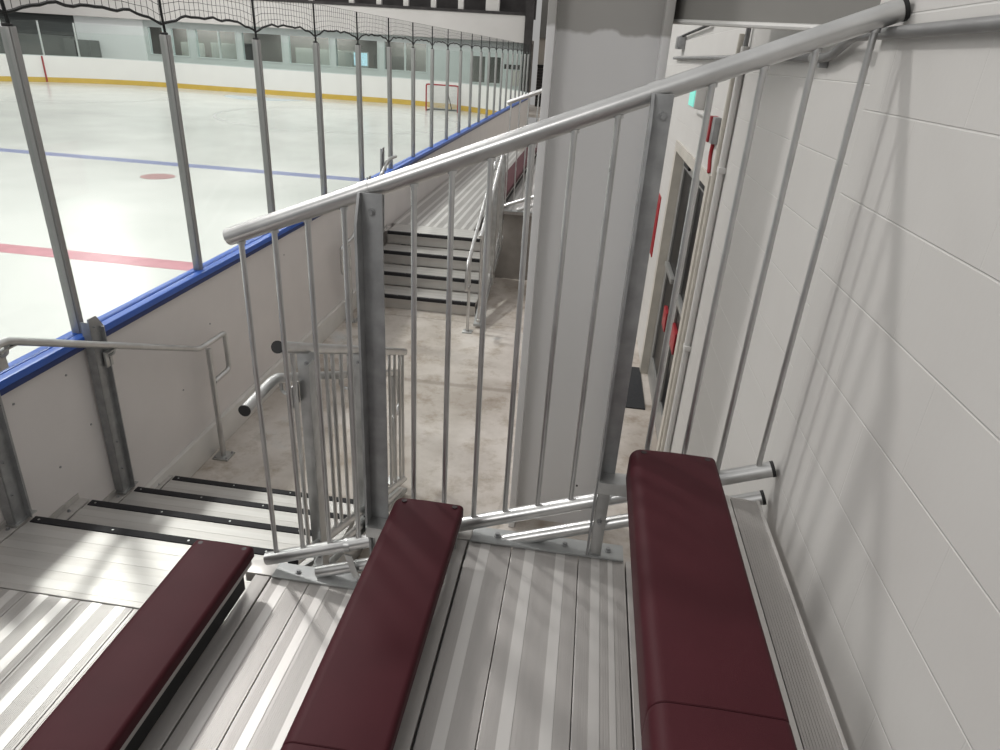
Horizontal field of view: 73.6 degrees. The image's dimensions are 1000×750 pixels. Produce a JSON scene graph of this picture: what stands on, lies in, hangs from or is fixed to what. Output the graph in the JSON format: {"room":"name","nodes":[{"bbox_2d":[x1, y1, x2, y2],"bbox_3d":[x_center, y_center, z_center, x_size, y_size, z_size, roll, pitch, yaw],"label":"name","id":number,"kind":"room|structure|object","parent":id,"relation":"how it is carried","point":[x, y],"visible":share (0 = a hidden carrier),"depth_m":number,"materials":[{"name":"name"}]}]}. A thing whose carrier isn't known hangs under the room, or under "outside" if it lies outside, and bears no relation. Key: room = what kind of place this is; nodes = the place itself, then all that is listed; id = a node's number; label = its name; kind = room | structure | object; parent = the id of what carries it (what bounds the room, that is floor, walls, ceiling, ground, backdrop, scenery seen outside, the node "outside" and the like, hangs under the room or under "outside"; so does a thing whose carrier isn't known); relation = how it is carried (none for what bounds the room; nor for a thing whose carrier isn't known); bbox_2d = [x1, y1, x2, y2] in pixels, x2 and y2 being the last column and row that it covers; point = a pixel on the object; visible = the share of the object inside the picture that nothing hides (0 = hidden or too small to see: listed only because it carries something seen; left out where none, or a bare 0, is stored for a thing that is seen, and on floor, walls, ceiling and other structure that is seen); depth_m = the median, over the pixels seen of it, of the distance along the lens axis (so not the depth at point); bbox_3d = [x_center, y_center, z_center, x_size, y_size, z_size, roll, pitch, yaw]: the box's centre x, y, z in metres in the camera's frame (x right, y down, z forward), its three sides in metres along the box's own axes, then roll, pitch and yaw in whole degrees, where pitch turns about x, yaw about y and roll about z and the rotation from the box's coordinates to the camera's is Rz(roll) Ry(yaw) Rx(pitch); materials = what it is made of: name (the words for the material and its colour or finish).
{"room":"ice rink bleachers","nodes":[
{"label":"ice rink bleachers","id":0,"kind":"room"},
{"bbox_2d":[0,12,76,36],"bbox_3d":[-26.510,-18.142,35.632,8.650,3.750,0.150,6,26,6],"label":"wall","id":1,"kind":"structure","parent":0,"point":[49,24],"depth_m":35.05,"materials":[{"name":"grey paint"}]},
{"bbox_2d":[0,33,74,55],"bbox_3d":[-26.618,-17.252,35.791,8.600,2.000,0.250,6,26,6],"label":"trim","id":2,"kind":"structure","parent":1,"relation":"attached to","point":[30,44],"depth_m":35.22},
{"bbox_2d":[73,16,148,59],"bbox_3d":[-20.332,-17.090,35.136,3.800,2.990,0.055,6,26,6],"label":"wall panel","id":3,"kind":"object","parent":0,"point":[118,38],"visible":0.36,"depth_m":34.81,"materials":[{"name":"white paint"}]},
{"bbox_2d":[0,81,488,362],"bbox_3d":[-13.616,-5.967,16.530,26.520,0.082,36.990,6,26,6],"label":"ice surface","id":4,"kind":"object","parent":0,"point":[110,150],"visible":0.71,"depth_m":13.36,"materials":[{"name":"white ice"}]},
{"bbox_2d":[0,53,524,114],"bbox_3d":[-11.576,-13.356,28.965,26.700,2.630,8.080,6,26,6],"label":"rink boards","id":5,"kind":"object","parent":4,"relation":"on","point":[39,68],"visible":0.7,"depth_m":32.64,"materials":[{"name":"white plastic"}]},
{"bbox_2d":[36,20,44,54],"bbox_3d":[-21.691,-15.909,31.549,0.068,1.470,0.068,6,26,6],"label":"post","id":6,"kind":"object","parent":5,"relation":"on","point":[36,20],"visible":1,"depth_m":31.52,"materials":[{"name":"grey metal"}]},
{"bbox_2d":[72,23,80,56],"bbox_3d":[-20.405,-16.140,32.195,0.068,1.470,0.068,6,26,6],"label":"post","id":7,"kind":"object","parent":5,"relation":"on","point":[72,23],"visible":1,"depth_m":32.18,"materials":[{"name":"grey metal"}]},
{"bbox_2d":[425,83,457,112],"bbox_3d":[-2.522,-12.462,30.031,1.504,1.122,0.838,6,26,6],"label":"goal","id":8,"kind":"object","parent":4,"relation":"on","point":[438,85],"visible":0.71,"depth_m":30.08,"materials":[{"name":"red paint"}]},
{"bbox_2d":[0,0,524,42],"bbox_3d":[-16.741,-18.452,33.622,36.300,1.180,0.250,6,26,6],"label":"wall","id":9,"kind":"structure","parent":0,"point":[510,28],"depth_m":32.74,"materials":[{"name":"white paint"}]},
{"bbox_2d":[261,0,524,15],"bbox_3d":[-16.696,-19.017,33.347,36.320,0.120,0.350,6,26,6],"label":"trim","id":10,"kind":"structure","parent":9,"relation":"attached to","point":[300,1],"depth_m":31.99,"materials":[{"name":"white paint"}]},
{"bbox_2d":[403,0,408,5],"bbox_3d":[-4.465,-18.400,31.824,0.250,1.480,0.200,6,26,6],"label":"pillar","id":11,"kind":"structure","parent":10,"relation":"on","point":[405,2],"depth_m":32.00,"materials":[{"name":"white paint"}]},
{"bbox_2d":[431,0,436,7],"bbox_3d":[-3.129,-18.253,31.693,0.250,1.480,0.200,6,26,6],"label":"pillar","id":12,"kind":"structure","parent":10,"relation":"on","point":[433,2],"depth_m":31.87,"materials":[{"name":"white paint"}]},
{"bbox_2d":[458,0,463,8],"bbox_3d":[-1.819,-18.108,31.564,0.260,1.480,0.200,6,26,6],"label":"pillar","id":13,"kind":"structure","parent":10,"relation":"on","point":[460,2],"depth_m":31.71,"materials":[{"name":"white paint"}]},
{"bbox_2d":[486,0,499,10],"bbox_3d":[-0.310,-17.941,31.415,0.650,1.480,0.200,6,26,6],"label":"pillar","id":14,"kind":"structure","parent":10,"relation":"on","point":[491,5],"depth_m":31.55,"materials":[{"name":"white paint"}]},
{"bbox_2d":[520,0,534,92],"bbox_3d":[1.326,-15.774,32.140,0.360,5.820,0.500,6,26,6],"label":"trim","id":15,"kind":"structure","parent":9,"relation":"attached to","point":[530,4],"depth_m":31.74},
{"bbox_2d":[73,17,522,89],"bbox_3d":[-10.619,-16.079,34.298,23.800,3.000,0.200,6,26,6],"label":"wall","id":16,"kind":"structure","parent":0,"point":[439,48],"depth_m":33.70,"materials":[{"name":"white paint"}]},
{"bbox_2d":[146,26,162,54],"bbox_3d":[-17.819,-17.347,34.694,0.900,1.360,0.100,6,26,6],"label":"window","id":17,"kind":"structure","parent":16,"relation":"in","point":[146,26],"depth_m":34.61,"materials":[{"name":"white metal"}]},
{"bbox_2d":[169,27,190,56],"bbox_3d":[-16.533,-17.204,34.567,1.000,1.360,0.100,6,26,6],"label":"window","id":18,"kind":"structure","parent":16,"relation":"in","point":[169,27],"depth_m":34.45,"materials":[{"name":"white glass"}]},
{"bbox_2d":[193,28,238,60],"bbox_3d":[-14.580,-16.989,34.375,2.250,1.360,0.100,6,26,6],"label":"window","id":19,"kind":"structure","parent":16,"relation":"in","point":[218,34],"depth_m":34.32,"materials":[{"name":"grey glass"}]},
{"bbox_2d":[240,31,283,63],"bbox_3d":[-12.131,-16.718,34.134,2.200,1.360,0.100,6,26,6],"label":"window","id":20,"kind":"structure","parent":16,"relation":"in","point":[240,31],"depth_m":34.06,"materials":[{"name":"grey glass"}]},
{"bbox_2d":[287,34,330,66],"bbox_3d":[-9.668,-16.446,33.892,2.220,1.360,0.100,6,26,6],"label":"window","id":21,"kind":"structure","parent":16,"relation":"in","point":[287,34],"depth_m":33.83,"materials":[{"name":"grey glass"}]},
{"bbox_2d":[334,37,378,69],"bbox_3d":[-7.210,-16.174,33.650,2.250,1.360,0.100,6,26,6],"label":"window","id":22,"kind":"structure","parent":16,"relation":"in","point":[334,37],"depth_m":33.61,"materials":[{"name":"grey glass"}]},
{"bbox_2d":[383,40,426,72],"bbox_3d":[-4.737,-15.901,33.407,2.250,1.360,0.100,6,26,6],"label":"window","id":23,"kind":"structure","parent":16,"relation":"in","point":[383,40],"depth_m":33.35,"materials":[{"name":"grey glass"}]},
{"bbox_2d":[469,54,500,84],"bbox_3d":[-0.725,-15.145,33.160,1.600,1.290,0.100,6,26,6],"label":"window","id":24,"kind":"structure","parent":16,"relation":"in","point":[485,56],"depth_m":33.12,"materials":[{"name":"white metal"}]},
{"bbox_2d":[504,64,519,69],"bbox_3d":[0.716,-15.153,32.905,1.020,0.210,0.019,6,26,6],"label":"window","id":25,"kind":"structure","parent":16,"relation":"in","point":[514,66],"depth_m":32.91,"materials":[{"name":"glass"}]},
{"bbox_2d":[512,70,519,85],"bbox_3d":[0.760,-14.696,33.093,0.490,0.690,0.059,6,26,6],"label":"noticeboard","id":26,"kind":"object","parent":16,"relation":"attached to","point":[514,71],"visible":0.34,"depth_m":33.09,"materials":[{"name":"grey"}]},
{"bbox_2d":[150,27,533,104],"bbox_3d":[-9.972,-17.042,36.202,23.500,3.150,0.200,6,26,6],"label":"wall","id":27,"kind":"structure","parent":0,"point":[271,48],"depth_m":35.81,"materials":[{"name":"white paint"}]},
{"bbox_2d":[62,82,657,749],"bbox_3d":[-13.877,-7.544,20.016,39.000,0.162,43.500,6,26,6],"label":"floor","id":28,"kind":"structure","parent":0,"point":[246,466],"depth_m":5.22,"materials":[{"name":"concrete"}]},
{"bbox_2d":[63,39,101,57],"bbox_3d":[-21.789,-16.537,35.067,1.450,1.890,0.810,6,26,6],"label":"tall cabinet","id":29,"kind":"object","parent":28,"relation":"on","point":[87,48],"visible":0.33,"depth_m":34.52,"materials":[{"name":"metal"}]},
{"bbox_2d":[0,588,176,749],"bbox_3d":[-1.943,1.774,1.443,1.051,0.602,2.954,6,26,6],"label":"deck","id":30,"kind":"object","parent":28,"relation":"on","point":[48,643],"visible":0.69,"depth_m":2.42,"materials":[{"name":"metal"}]},
{"bbox_2d":[0,331,234,460],"bbox_3d":[-1.975,0.221,3.651,0.110,1.470,1.958,6,26,6],"label":"handrail","id":31,"kind":"object","parent":28,"relation":"on","point":[7,343],"visible":1,"depth_m":3.69,"materials":[{"name":"metal"}]},
{"bbox_2d":[0,475,362,626],"bbox_3d":[-1.502,0.839,3.394,1.348,0.637,1.440,6,26,6],"label":"flight","id":32,"kind":"object","parent":28,"relation":"on","point":[115,550],"visible":0.68,"depth_m":3.00,"materials":[{"name":"metal"}]},
{"bbox_2d":[180,42,236,58],"bbox_3d":[-15.586,-16.703,36.024,3.100,2.200,0.080,6,26,6],"label":"wall","id":33,"kind":"structure","parent":28,"relation":"on","point":[228,50],"depth_m":35.65,"materials":[{"name":"grey"}]},
{"bbox_2d":[139,559,353,749],"bbox_3d":[-0.750,1.765,1.293,0.800,0.883,3.015,6,26,6],"label":"deck","id":34,"kind":"object","parent":28,"relation":"on","point":[247,689],"visible":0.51,"depth_m":2.05,"materials":[{"name":"metal"}]},
{"bbox_2d":[21,539,253,749],"bbox_3d":[-1.168,1.393,1.117,0.221,0.449,2.903,6,26,6],"label":"bench","id":35,"kind":"object","parent":34,"relation":"attached to","point":[120,698],"visible":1,"depth_m":1.90,"materials":[{"name":"leather"}]},
{"bbox_2d":[280,498,462,749],"bbox_3d":[-0.433,1.211,0.920,0.226,0.449,2.903,6,26,6],"label":"bench","id":36,"kind":"object","parent":34,"relation":"on","point":[357,696],"visible":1,"depth_m":1.62,"materials":[{"name":"leather"}]},
{"bbox_2d":[280,743,335,749],"bbox_3d":[-0.482,1.242,0.465,0.226,0.116,2.049,6,26,6],"label":"cushion","id":37,"kind":"object","parent":36,"relation":"on","point":[286,746],"depth_m":1.36,"materials":[{"name":"red leather"}]},
{"bbox_2d":[222,0,910,589],"bbox_3d":[0.018,-0.045,1.925,1.667,1.910,0.125,6,26,6],"label":"guard railing","id":38,"kind":"object","parent":34,"relation":"on","point":[610,487],"visible":0.86,"depth_m":1.87,"materials":[{"name":"grey metal"}]},
{"bbox_2d":[244,43,253,59],"bbox_3d":[-13.335,-16.403,35.615,0.900,2.270,0.100,6,26,6],"label":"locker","id":39,"kind":"object","parent":28,"relation":"on","point":[248,47],"visible":0.04,"depth_m":35.24,"materials":[{"name":"grey metal"}]},
{"bbox_2d":[0,98,527,524],"bbox_3d":[-0.917,-3.948,11.111,0.110,2.602,29.000,6,26,6],"label":"rink boards","id":40,"kind":"object","parent":28,"relation":"on","point":[48,397],"visible":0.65,"depth_m":4.22,"materials":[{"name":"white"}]},
{"bbox_2d":[0,395,36,527],"bbox_3d":[-2.133,0.320,2.863,0.088,0.735,0.120,6,26,6],"label":"post","id":41,"kind":"object","parent":40,"relation":"attached to","point":[15,505],"visible":1,"depth_m":2.92,"materials":[{"name":"metal"}]},
{"bbox_2d":[0,23,83,333],"bbox_3d":[-2.064,-0.830,3.045,0.050,1.371,0.042,6,26,6],"label":"post","id":42,"kind":"object","parent":40,"relation":"on","point":[9,34],"visible":0.88,"depth_m":2.99,"materials":[{"name":"grey metal"}]},
{"bbox_2d":[80,316,137,493],"bbox_3d":[-2.051,0.170,3.525,0.089,1.030,0.120,6,26,6],"label":"post","id":43,"kind":"object","parent":40,"relation":"attached to","point":[103,379],"visible":1,"depth_m":3.50,"materials":[{"name":"metal"}]},
{"bbox_2d":[159,32,202,269],"bbox_3d":[-1.915,-1.300,4.036,0.050,1.371,0.042,6,26,6],"label":"post","id":44,"kind":"object","parent":40,"relation":"on","point":[165,39],"visible":1,"depth_m":3.99,"materials":[{"name":"grey metal"}]},
{"bbox_2d":[252,38,275,213],"bbox_3d":[-1.765,-1.770,5.027,0.050,1.371,0.042,6,26,6],"label":"post","id":45,"kind":"object","parent":40,"relation":"on","point":[256,43],"visible":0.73,"depth_m":4.96,"materials":[{"name":"grey metal"}]},
{"bbox_2d":[312,41,326,195],"bbox_3d":[-1.616,-2.239,6.019,0.050,1.371,0.042,6,26,6],"label":"post","id":46,"kind":"object","parent":40,"relation":"on","point":[316,51],"visible":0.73,"depth_m":5.96,"materials":[{"name":"grey metal"}]},
{"bbox_2d":[355,44,364,180],"bbox_3d":[-1.466,-2.709,7.010,0.050,1.371,0.042,6,26,6],"label":"post","id":47,"kind":"object","parent":40,"relation":"on","point":[357,46],"visible":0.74,"depth_m":6.97,"materials":[{"name":"grey metal"}]},
{"bbox_2d":[380,147,384,232],"bbox_3d":[-1.376,-2.145,7.791,0.089,0.970,0.120,6,26,6],"label":"post","id":48,"kind":"object","parent":40,"relation":"attached to","point":[382,154],"visible":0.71,"depth_m":7.64,"materials":[{"name":"metal"}]},
{"bbox_2d":[387,46,392,168],"bbox_3d":[-1.317,-3.179,8.001,0.050,1.371,0.042,6,26,6],"label":"post","id":49,"kind":"object","parent":40,"relation":"on","point":[389,49],"visible":1,"depth_m":7.95,"materials":[{"name":"grey metal"}]},
{"bbox_2d":[411,47,414,156],"bbox_3d":[-1.168,-3.648,8.992,0.050,1.371,0.042,6,26,6],"label":"post","id":50,"kind":"object","parent":40,"relation":"on","point":[412,48],"visible":1,"depth_m":8.97,"materials":[{"name":"grey metal"}]},
{"bbox_2d":[429,48,433,146],"bbox_3d":[-1.018,-4.118,9.983,0.050,1.371,0.042,6,26,6],"label":"post","id":51,"kind":"object","parent":40,"relation":"on","point":[431,49],"visible":1,"depth_m":9.94,"materials":[{"name":"grey metal"}]},
{"bbox_2d":[445,49,449,139],"bbox_3d":[-0.869,-4.588,10.975,0.050,1.371,0.042,6,26,6],"label":"post","id":52,"kind":"object","parent":40,"relation":"on","point":[447,50],"visible":1,"depth_m":10.95,"materials":[{"name":"grey metal"}]},
{"bbox_2d":[457,50,462,132],"bbox_3d":[-0.720,-5.058,11.966,0.050,1.371,0.042,6,26,6],"label":"post","id":53,"kind":"object","parent":40,"relation":"on","point":[460,51],"visible":1,"depth_m":11.94,"materials":[{"name":"grey metal"}]},
{"bbox_2d":[468,51,472,126],"bbox_3d":[-0.570,-5.527,12.957,0.050,1.371,0.042,6,26,6],"label":"post","id":54,"kind":"object","parent":40,"relation":"on","point":[471,52],"visible":1,"depth_m":12.93,"materials":[{"name":"grey metal"}]},
{"bbox_2d":[0,0,528,53],"bbox_3d":[-0.606,-6.018,12.068,0.016,0.289,23.359,6,26,6],"label":"safety net","id":55,"kind":"object","parent":54,"relation":"attached to","point":[3,11],"visible":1,"depth_m":5.06,"materials":[{"name":"grey fabric"}]},
{"bbox_2d":[477,51,482,122],"bbox_3d":[-0.421,-5.997,13.948,0.050,1.371,0.042,6,26,6],"label":"post","id":56,"kind":"object","parent":40,"relation":"on","point":[481,52],"visible":1,"depth_m":13.94,"materials":[{"name":"grey metal"}]},
{"bbox_2d":[485,52,490,117],"bbox_3d":[-0.271,-6.467,14.939,0.050,1.371,0.042,6,26,6],"label":"post","id":57,"kind":"object","parent":40,"relation":"on","point":[489,53],"visible":1,"depth_m":14.92,"materials":[{"name":"grey metal"}]},
{"bbox_2d":[492,52,497,114],"bbox_3d":[-0.122,-6.936,15.931,0.050,1.371,0.042,6,26,6],"label":"post","id":58,"kind":"object","parent":40,"relation":"on","point":[496,53],"visible":1,"depth_m":15.92,"materials":[{"name":"grey metal"}]},
{"bbox_2d":[499,52,503,110],"bbox_3d":[0.028,-7.406,16.922,0.050,1.371,0.042,6,26,6],"label":"post","id":59,"kind":"object","parent":40,"relation":"on","point":[502,54],"visible":1,"depth_m":16.88,"materials":[{"name":"grey metal"}]},
{"bbox_2d":[504,53,508,108],"bbox_3d":[0.177,-7.876,17.913,0.050,1.371,0.042,6,26,6],"label":"post","id":60,"kind":"object","parent":40,"relation":"on","point":[507,53],"visible":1,"depth_m":17.89,"materials":[{"name":"grey metal"}]},
{"bbox_2d":[509,53,513,105],"bbox_3d":[0.326,-8.345,18.904,0.050,1.371,0.042,6,26,6],"label":"post","id":61,"kind":"object","parent":40,"relation":"on","point":[512,53],"visible":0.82,"depth_m":18.84,"materials":[{"name":"grey metal"}]},
{"bbox_2d":[514,53,517,103],"bbox_3d":[0.476,-8.815,19.895,0.050,1.371,0.042,6,26,6],"label":"post","id":62,"kind":"object","parent":40,"relation":"on","point":[517,53],"visible":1,"depth_m":19.85,"materials":[{"name":"grey metal"}]},
{"bbox_2d":[518,54,521,96],"bbox_3d":[0.625,-9.285,20.887,0.050,1.371,0.042,6,26,6],"label":"post","id":63,"kind":"object","parent":40,"relation":"on","point":[521,54],"visible":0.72,"depth_m":20.84,"materials":[{"name":"grey metal"}]},
{"bbox_2d":[522,54,525,94],"bbox_3d":[0.775,-9.755,21.878,0.050,1.371,0.042,6,26,6],"label":"post","id":64,"kind":"object","parent":40,"relation":"on","point":[524,54],"visible":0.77,"depth_m":21.82,"materials":[{"name":"grey metal"}]},
{"bbox_2d":[525,54,528,93],"bbox_3d":[0.924,-10.224,22.869,0.050,1.371,0.042,6,26,6],"label":"post","id":65,"kind":"object","parent":40,"relation":"on","point":[528,54],"visible":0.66,"depth_m":22.83,"materials":[{"name":"grey metal"}]},
{"bbox_2d":[238,369,398,484],"bbox_3d":[-0.770,0.368,3.447,0.106,1.521,1.950,6,26,6],"label":"handrail","id":66,"kind":"object","parent":28,"relation":"on","point":[249,405],"visible":0.4,"depth_m":2.51,"materials":[{"name":"grey metal"}]},
{"bbox_2d":[271,341,407,566],"bbox_3d":[-0.698,0.317,3.309,0.084,1.695,1.668,6,26,6],"label":"stair railing","id":67,"kind":"object","parent":28,"relation":"on","point":[304,351],"visible":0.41,"depth_m":2.87,"materials":[{"name":"grey metal"}]},
{"bbox_2d":[345,52,351,66],"bbox_3d":[-7.887,-15.703,35.003,0.350,2.160,0.080,6,26,6],"label":"wall","id":68,"kind":"structure","parent":28,"relation":"on","point":[348,55],"depth_m":34.64,"materials":[{"name":"grey"}]},
{"bbox_2d":[295,47,406,70],"bbox_3d":[-7.820,-15.854,35.256,6.000,2.220,0.080,6,26,6],"label":"wall","id":69,"kind":"structure","parent":28,"relation":"on","point":[303,55],"depth_m":34.98,"materials":[{"name":"grey"}]},
{"bbox_2d":[353,51,368,67],"bbox_3d":[-7.258,-15.689,34.987,0.800,2.220,0.110,6,26,6],"label":"screen","id":70,"kind":"object","parent":28,"relation":"on","point":[364,55],"visible":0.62,"depth_m":34.63,"materials":[{"name":"blue glass"}]},
{"bbox_2d":[340,155,396,322],"bbox_3d":[-1.413,-1.545,7.379,0.110,1.470,1.958,6,26,6],"label":"handrail","id":71,"kind":"object","parent":28,"relation":"on","point":[354,320],"visible":0.63,"depth_m":6.82,"materials":[{"name":"metal"}]},
{"bbox_2d":[384,224,480,317],"bbox_3d":[-0.824,-1.291,7.888,1.348,0.637,1.440,6,26,6],"label":"flight","id":72,"kind":"object","parent":28,"relation":"on","point":[432,278],"visible":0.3,"depth_m":7.77,"materials":[{"name":"metal"}]},
{"bbox_2d":[392,151,522,271],"bbox_3d":[-0.347,-3.244,12.032,1.051,0.602,7.754,6,26,6],"label":"deck","id":73,"kind":"object","parent":28,"relation":"on","point":[470,181],"visible":0.47,"depth_m":9.85,"materials":[{"name":"metal"}]},
{"bbox_2d":[462,157,499,333],"bbox_3d":[-0.186,-1.468,7.322,0.106,1.521,1.950,6,26,6],"label":"handrail","id":74,"kind":"object","parent":28,"relation":"on","point":[467,287],"visible":0.69,"depth_m":6.78,"materials":[{"name":"grey metal"}]},
{"bbox_2d":[473,154,506,326],"bbox_3d":[-0.089,-1.597,7.348,0.084,1.695,1.667,6,26,6],"label":"stair railing","id":75,"kind":"object","parent":28,"relation":"on","point":[496,237],"visible":0.82,"depth_m":7.40,"materials":[{"name":"grey metal"}]},
{"bbox_2d":[393,530,641,749],"bbox_3d":[-0.010,1.718,1.159,0.850,1.168,3.015,6,26,6],"label":"deck","id":76,"kind":"object","parent":28,"relation":"on","point":[524,649],"visible":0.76,"depth_m":1.80,"materials":[{"name":"metal"}]},
{"bbox_2d":[626,449,796,749],"bbox_3d":[0.291,1.038,0.729,0.243,0.449,2.903,6,26,6],"label":"bench","id":77,"kind":"object","parent":76,"relation":"on","point":[707,679],"visible":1,"depth_m":1.35,"materials":[{"name":"red leather"}]},
{"bbox_2d":[641,702,796,749],"bbox_3d":[0.243,1.069,0.274,0.243,0.116,2.049,6,26,6],"label":"cushion","id":78,"kind":"object","parent":77,"relation":"on","point":[665,725],"depth_m":1.14,"materials":[{"name":"red leather"}]},
{"bbox_2d":[503,156,536,215],"bbox_3d":[0.770,-3.015,11.380,0.800,0.883,6.815,6,26,6],"label":"deck","id":79,"kind":"object","parent":28,"relation":"on","point":[518,191],"visible":0.2,"depth_m":9.06,"materials":[{"name":"metal"}]},
{"bbox_2d":[504,143,537,203],"bbox_3d":[0.384,-3.428,11.305,0.236,0.449,6.703,6,26,6],"label":"bench","id":80,"kind":"object","parent":79,"relation":"attached to","point":[520,161],"visible":0.26,"depth_m":9.92,"materials":[{"name":"plastic"}]},
{"bbox_2d":[504,184,512,199],"bbox_3d":[-0.001,-2.337,8.613,0.236,0.116,0.853,6,26,6],"label":"cushion","id":81,"kind":"object","parent":80,"relation":"on","point":[509,186],"depth_m":8.74,"materials":[{"name":"red leather"}]},
{"bbox_2d":[504,88,541,212],"bbox_3d":[0.894,-2.799,7.735,1.667,1.910,0.125,6,26,6],"label":"guard railing","id":82,"kind":"object","parent":79,"relation":"on","point":[510,102],"visible":0.2,"depth_m":7.91,"materials":[{"name":"grey metal"}]},
{"bbox_2d":[508,0,675,534],"bbox_3d":[0.435,-0.715,3.415,0.540,3.632,0.240,6,26,6],"label":"steel column","id":83,"kind":"structure","parent":28,"relation":"on","point":[596,50],"depth_m":3.39,"materials":[{"name":"metal"}]},
{"bbox_2d":[625,367,644,409],"bbox_3d":[0.992,0.080,6.008,0.570,0.012,0.840,6,26,6],"label":"door mat","id":84,"kind":"object","parent":28,"relation":"on","point":[635,398],"visible":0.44,"depth_m":5.87,"materials":[{"name":"grey rubber"}]},
{"bbox_2d":[725,495,848,749],"bbox_3d":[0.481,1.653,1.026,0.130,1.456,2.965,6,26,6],"label":"plank","id":85,"kind":"object","parent":28,"relation":"on","point":[813,721],"visible":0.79,"depth_m":1.54,"materials":[{"name":"metal"}]},
{"bbox_2d":[314,0,536,19],"bbox_3d":[-16.355,-20.054,33.949,36.650,1.700,0.200,6,26,6],"label":"wall","id":86,"kind":"structure","parent":0,"point":[505,5],"depth_m":32.61,"materials":[{"name":"paint"}]},
{"bbox_2d":[535,38,545,96],"bbox_3d":[4.044,-16.328,36.438,4.060,3.412,0.200,6,26,6],"label":"wall","id":87,"kind":"structure","parent":0,"point":[542,41],"depth_m":36.12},
{"bbox_2d":[535,65,543,106],"bbox_3d":[2.869,-15.795,36.655,1.810,2.132,0.140,6,26,6],"label":"roller shutter","id":88,"kind":"object","parent":87,"relation":"attached to","point":[539,66],"visible":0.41,"depth_m":36.64,"materials":[{"name":"black metal"}]},
{"bbox_2d":[539,0,548,38],"bbox_3d":[4.203,-18.927,35.126,4.060,2.420,0.300,6,26,6],"label":"wall","id":89,"kind":"structure","parent":0,"point":[544,12],"depth_m":35.30,"materials":[{"name":"grey paint"}]},
{"bbox_2d":[637,0,891,495],"bbox_3d":[3.686,-8.228,19.495,0.300,3.532,39.110,6,26,6],"label":"wall","id":90,"kind":"structure","parent":0,"point":[833,87],"depth_m":2.65,"materials":[{"name":"white paint"}]},
{"bbox_2d":[495,214,531,279],"bbox_3d":[0.825,-1.677,8.356,1.740,1.112,0.030,6,26,6],"label":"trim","id":91,"kind":"structure","parent":90,"relation":"attached to","point":[508,264],"depth_m":8.47,"materials":[{"name":"grey paint"}]},
{"bbox_2d":[650,193,661,256],"bbox_3d":[1.517,-1.512,6.582,0.010,0.570,0.560,6,26,6],"label":"sign","id":92,"kind":"object","parent":90,"relation":"attached to","point":[659,197],"visible":0.48,"depth_m":6.38,"materials":[{"name":"paint"}]},
{"bbox_2d":[639,140,710,450],"bbox_3d":[1.327,-0.595,5.085,0.135,2.065,1.870,6,26,6],"label":"door","id":93,"kind":"structure","parent":90,"relation":"in","point":[683,163],"depth_m":5.37,"materials":[{"name":"beige paint"}]},
{"bbox_2d":[675,26,708,48],"bbox_3d":[1.462,-2.573,5.105,0.064,0.135,1.720,6,26,6],"label":"junction box","id":94,"kind":"object","parent":90,"relation":"attached to","point":[680,40],"visible":0.98,"depth_m":5.68,"materials":[{"name":"metal"}]},
{"bbox_2d":[688,87,707,115],"bbox_3d":[1.293,-1.782,4.321,0.072,0.165,0.600,6,26,6],"label":"exit sign","id":95,"kind":"object","parent":90,"relation":"attached to","point":[697,98],"visible":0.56,"depth_m":4.33,"materials":[{"name":"white paint"}]},
{"bbox_2d":[660,33,744,451],"bbox_3d":[1.129,-0.456,3.945,0.028,2.783,0.062,6,26,6],"label":"pipe","id":96,"kind":"object","parent":90,"relation":"attached to","point":[741,35],"visible":0.73,"depth_m":3.78,"materials":[{"name":"white metal"}]},
{"bbox_2d":[664,28,750,451],"bbox_3d":[1.104,-0.411,3.771,0.038,2.852,0.060,6,26,6],"label":"pipe","id":97,"kind":"object","parent":90,"relation":"attached to","point":[721,168],"visible":0.9,"depth_m":3.61,"materials":[{"name":"white metal"}]},
{"bbox_2d":[706,115,721,173],"bbox_3d":[1.209,-1.320,3.838,0.046,0.306,0.160,6,26,6],"label":"fire alarm","id":98,"kind":"object","parent":90,"relation":"attached to","point":[715,121],"visible":0.98,"depth_m":3.79,"materials":[{"name":"red paint"}]},
{"bbox_2d":[673,14,999,67],"bbox_3d":[0.968,-0.954,1.970,0.076,0.089,9.400,6,26,6],"label":"conduit","id":99,"kind":"object","parent":90,"relation":"attached to","point":[983,24],"visible":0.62,"depth_m":1.36,"materials":[{"name":"metal"}]},
{"bbox_2d":[674,0,880,23],"bbox_3d":[0.906,-1.363,2.326,0.060,0.308,1.432,-1,26,-10],"label":"wall","id":100,"kind":"structure","parent":0,"point":[773,11],"depth_m":2.21,"materials":[{"name":"grey paint"}]},
{"bbox_2d":[673,19,821,30],"bbox_3d":[0.869,-1.246,2.378,0.020,0.080,1.422,-1,26,-10],"label":"trim","id":101,"kind":"structure","parent":100,"relation":"attached to","point":[739,24],"depth_m":2.33,"materials":[{"name":"white paint"}]},
{"bbox_2d":[759,0,999,749],"bbox_3d":[0.730,0.999,0.022,0.342,3.532,4.390,6,26,6],"label":"wall","id":102,"kind":"structure","parent":0,"point":[881,511],"depth_m":1.29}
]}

